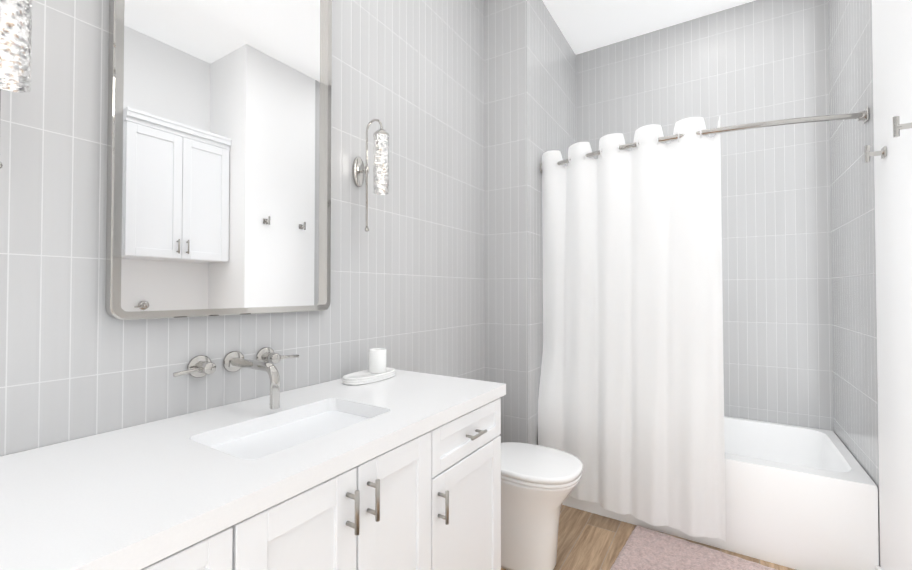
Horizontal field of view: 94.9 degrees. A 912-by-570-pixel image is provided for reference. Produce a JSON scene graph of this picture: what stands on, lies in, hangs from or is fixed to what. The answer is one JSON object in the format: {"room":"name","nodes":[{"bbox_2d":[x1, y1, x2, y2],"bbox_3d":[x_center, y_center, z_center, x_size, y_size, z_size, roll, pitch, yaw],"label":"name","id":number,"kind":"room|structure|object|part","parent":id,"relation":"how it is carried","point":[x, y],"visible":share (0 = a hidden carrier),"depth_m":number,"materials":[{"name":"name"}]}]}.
{"room":"bathroom","nodes":[
{"label":"bathroom","id":0,"kind":"room"},
{"bbox_2d":[0,0,484,455],"bbox_3d":[-0.536,-0.274,1.518,0.100,3.050,4.610,-1,-1,32],"label":"wall","id":1,"kind":"structure","parent":0,"point":[77,361],"depth_m":1.35,"materials":[{"name":"grey tile"}]},
{"bbox_2d":[0,0,31,168],"bbox_3d":[-0.850,-0.436,0.785,0.154,0.433,0.060,-1,-1,32],"label":"sconce","id":2,"kind":"object","parent":1,"relation":"attached to","point":[15,41],"visible":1,"depth_m":0.75,"materials":[{"name":"glass"}]},
{"bbox_3d":[-0.811,-0.471,0.760,0.058,0.220,0.058,-1,-1,32],"label":"glass","id":3,"kind":"part","parent":2,"relation":"part of","materials":[{"name":"clear glass"}]},
{"bbox_2d":[105,0,331,319],"bbox_3d":[-0.631,-0.544,1.245,0.032,1.260,0.640,-1,-1,32],"label":"mirror","id":4,"kind":"object","parent":1,"relation":"attached to","point":[219,161],"visible":0.98,"depth_m":1.19,"materials":[{"name":"silver metal"}]},
{"bbox_2d":[173,347,298,408],"bbox_3d":[-0.563,0.261,1.175,0.212,0.138,0.367,-1,-1,32],"label":"faucet","id":5,"kind":"object","parent":1,"relation":"attached to","point":[199,366],"visible":1,"depth_m":1.14,"materials":[{"name":"silver metal"}]},
{"bbox_3d":[-0.694,0.222,1.111,0.060,0.062,0.116,-1,-1,32],"label":"handle","id":6,"kind":"part","parent":5,"relation":"part of","materials":[{"name":"silver metal"}]},
{"bbox_3d":[-0.564,0.261,1.173,0.212,0.138,0.062,-1,-1,32],"label":"spout","id":7,"kind":"part","parent":5,"relation":"part of","materials":[{"name":"silver metal"}]},
{"bbox_3d":[-0.560,0.226,1.322,0.060,0.062,0.116,-1,-1,32],"label":"handle","id":8,"kind":"part","parent":5,"relation":"part of","materials":[{"name":"silver metal"}]},
{"bbox_2d":[352,119,388,231],"bbox_3d":[-0.324,-0.423,1.617,0.154,0.433,0.060,-1,-1,32],"label":"sconce","id":9,"kind":"object","parent":1,"relation":"attached to","point":[381,163],"visible":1,"depth_m":1.58,"materials":[{"name":"silver metal"}]},
{"bbox_3d":[-0.284,-0.458,1.592,0.058,0.220,0.058,-1,-1,32],"label":"glass","id":10,"kind":"part","parent":9,"relation":"part of","materials":[{"name":"clear glass"}]},
{"bbox_2d":[484,0,575,444],"bbox_3d":[0.547,-0.254,2.874,0.280,3.050,0.960,-1,-1,32],"label":"wall","id":11,"kind":"structure","parent":0,"point":[529,87],"depth_m":2.48,"materials":[{"name":"grey tile"}]},
{"bbox_2d":[538,107,868,541],"bbox_3d":[1.106,0.190,2.114,1.471,1.990,0.210,-1,-1,32],"label":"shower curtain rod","id":12,"kind":"object","parent":11,"relation":"attached to","point":[631,403],"visible":0.98,"depth_m":2.13,"materials":[{"name":"white fabric"}]},
{"bbox_2d":[538,117,725,541],"bbox_3d":[0.878,0.192,2.242,0.935,1.990,0.181,-1,-1,32],"label":"curtain","id":13,"kind":"object","parent":12,"relation":"hanging from","point":[631,386],"depth_m":2.13,"materials":[{"name":"fabric"}]},
{"bbox_3d":[1.112,-0.725,2.136,1.471,0.056,0.190,-1,-1,32],"label":"rod","id":14,"kind":"part","parent":12,"relation":"part of","materials":[{"name":"silver metal"}]},
{"bbox_2d":[501,505,795,569],"bbox_3d":[0.457,1.271,0.866,2.450,0.060,4.610,-1,-1,32],"label":"floor","id":15,"kind":"structure","parent":0,"point":[589,540],"depth_m":2.05,"materials":[{"name":"brown wood"}]},
{"bbox_2d":[116,393,505,569],"bbox_3d":[-0.411,0.812,1.048,0.592,0.862,1.298,-1,-1,32],"label":"bathroom vanity","id":16,"kind":"object","parent":15,"relation":"on","point":[400,470],"depth_m":0.98,"materials":[{"name":"white painted wood"},{"name":"white quartz"},{"name":"brushed nickel"}]},
{"bbox_3d":[-0.452,0.442,0.519,0.020,0.126,0.345,-1,-1,32],"label":"drawer","id":17,"kind":"part","parent":16,"relation":"part of","materials":[{"name":"white wood"}]},
{"bbox_2d":[0,369,505,569],"bbox_3d":[-0.421,0.363,1.067,0.563,0.038,1.348,-1,-1,32],"label":"countertop","id":18,"kind":"structure","parent":16,"relation":"on","point":[110,500],"depth_m":0.77,"materials":[{"name":"white stone"}]},
{"bbox_2d":[204,405,375,460],"bbox_3d":[-0.389,0.453,1.047,0.302,0.167,0.472,-1,-1,32],"label":"sink","id":19,"kind":"object","parent":18,"relation":"in","point":[259,440],"depth_m":1.08,"materials":[{"name":"white ceramic"}]},
{"bbox_2d":[342,348,395,384],"bbox_3d":[-0.319,0.297,1.562,0.116,0.108,0.240,-1,-1,32],"label":"soap tray","id":20,"kind":"object","parent":18,"relation":"on","point":[377,370],"visible":0.98,"depth_m":1.56,"materials":[{"name":"white ceramic"}]},
{"bbox_2d":[369,348,385,373],"bbox_3d":[-0.297,0.287,1.589,0.066,0.086,0.066,-1,-1,32],"label":"cup","id":21,"kind":"object","parent":20,"relation":"on","point":[377,356],"depth_m":1.56,"materials":[{"name":"white ceramic"}]},
{"bbox_3d":[-0.287,0.749,0.774,0.020,0.731,0.261,-1,-1,32],"label":"door","id":22,"kind":"part","parent":16,"relation":"part of","materials":[{"name":"white wood"}]},
{"bbox_3d":[-0.209,0.459,0.852,0.033,0.086,0.010,-1,-1,32],"label":"handle","id":23,"kind":"part","parent":16,"relation":"part of","materials":[{"name":"silver metal"}]},
{"bbox_3d":[-0.177,0.460,0.902,0.033,0.086,0.010,-1,-1,32],"label":"handle","id":24,"kind":"part","parent":16,"relation":"part of","materials":[{"name":"silver metal"}]},
{"bbox_3d":[-0.144,0.752,1.000,0.020,0.731,0.264,-1,-1,32],"label":"door","id":25,"kind":"part","parent":16,"relation":"part of","materials":[{"name":"white wood"}]},
{"bbox_3d":[-0.034,0.596,1.127,0.033,0.086,0.010,-1,-1,32],"label":"handle","id":26,"kind":"part","parent":16,"relation":"part of","materials":[{"name":"silver metal"}]},
{"bbox_3d":[0.039,0.454,1.293,0.020,0.126,0.408,-1,-1,32],"label":"drawer","id":27,"kind":"part","parent":16,"relation":"part of","materials":[{"name":"white wood"}]},
{"bbox_3d":[0.061,0.455,1.279,0.033,0.010,0.086,-1,-1,32],"label":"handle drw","id":28,"kind":"part","parent":16,"relation":"part of","materials":[{"name":"silver metal"}]},
{"bbox_2d":[501,442,582,569],"bbox_3d":[0.234,0.923,1.965,0.699,0.669,0.406,-1,-1,32],"label":"toilet","id":29,"kind":"object","parent":15,"relation":"on","point":[539,483],"visible":0.33,"depth_m":1.79,"materials":[{"name":"white ceramic"}]},
{"bbox_3d":[0.334,0.822,1.903,0.456,0.016,0.356,-1,-1,32],"label":"seat","id":30,"kind":"part","parent":29,"relation":"part of","materials":[{"name":"white ceramic"}]},
{"bbox_3d":[0.334,0.799,1.904,0.462,0.024,0.362,-1,-1,32],"label":"lid","id":31,"kind":"part","parent":29,"relation":"part of","materials":[{"name":"white ceramic"}]},
{"bbox_2d":[610,525,776,569],"bbox_3d":[1.085,1.240,1.718,0.800,0.026,0.560,-1,-1,37],"label":"bath mat","id":32,"kind":"object","parent":15,"relation":"on","point":[643,548],"visible":0.96,"depth_m":1.90,"materials":[{"name":"pink fabric"}]},
{"bbox_2d":[562,416,878,569],"bbox_3d":[1.325,1.050,2.446,1.466,0.430,0.814,-1,-1,32],"label":"bathtub","id":33,"kind":"object","parent":15,"relation":"on","point":[800,498],"visible":0.46,"depth_m":1.90,"materials":[{"name":"white ceramic"}]},
{"bbox_2d":[542,0,754,54],"bbox_3d":[0.457,-1.839,0.914,2.450,0.060,4.610,-1,-1,32],"label":"ceiling","id":34,"kind":"structure","parent":0,"point":[585,25],"depth_m":2.78,"materials":[{"name":"white paint"}]},
{"bbox_2d":[576,0,833,431],"bbox_3d":[1.705,-0.255,2.768,2.350,3.050,0.100,-1,-1,32],"label":"wall","id":35,"kind":"structure","parent":0,"point":[755,61],"depth_m":2.60,"materials":[{"name":"grey tile"}]},
{"bbox_2d":[872,0,911,569],"bbox_3d":[1.813,-0.278,1.303,0.600,3.050,0.620,-1,-1,32],"label":"wall","id":36,"kind":"structure","parent":0,"point":[892,52],"depth_m":1.54,"materials":[{"name":"white paint"}]},
{"bbox_2d":[828,0,879,566],"bbox_3d":[2.199,-0.268,1.911,0.600,3.050,0.820,-1,-1,32],"label":"wall tiles","id":37,"kind":"structure","parent":36,"relation":"attached to","point":[854,314],"depth_m":2.00,"materials":[{"name":"grey tile"}]},
{"bbox_2d":[864,145,886,162],"bbox_3d":[1.626,-0.512,1.627,0.058,0.065,0.040,-1,-1,32],"label":"robe hook","id":38,"kind":"object","parent":36,"relation":"attached to","point":[882,153],"visible":0.98,"depth_m":1.63,"materials":[{"name":"silver metal"}]},
{"bbox_2d":[893,116,911,137],"bbox_3d":[1.455,-0.516,1.356,0.058,0.065,0.040,-1,-1,32],"label":"robe hook","id":39,"kind":"object","parent":36,"relation":"attached to","point":[897,126],"visible":1,"depth_m":1.36,"materials":[{"name":"silver metal"}]}
]}

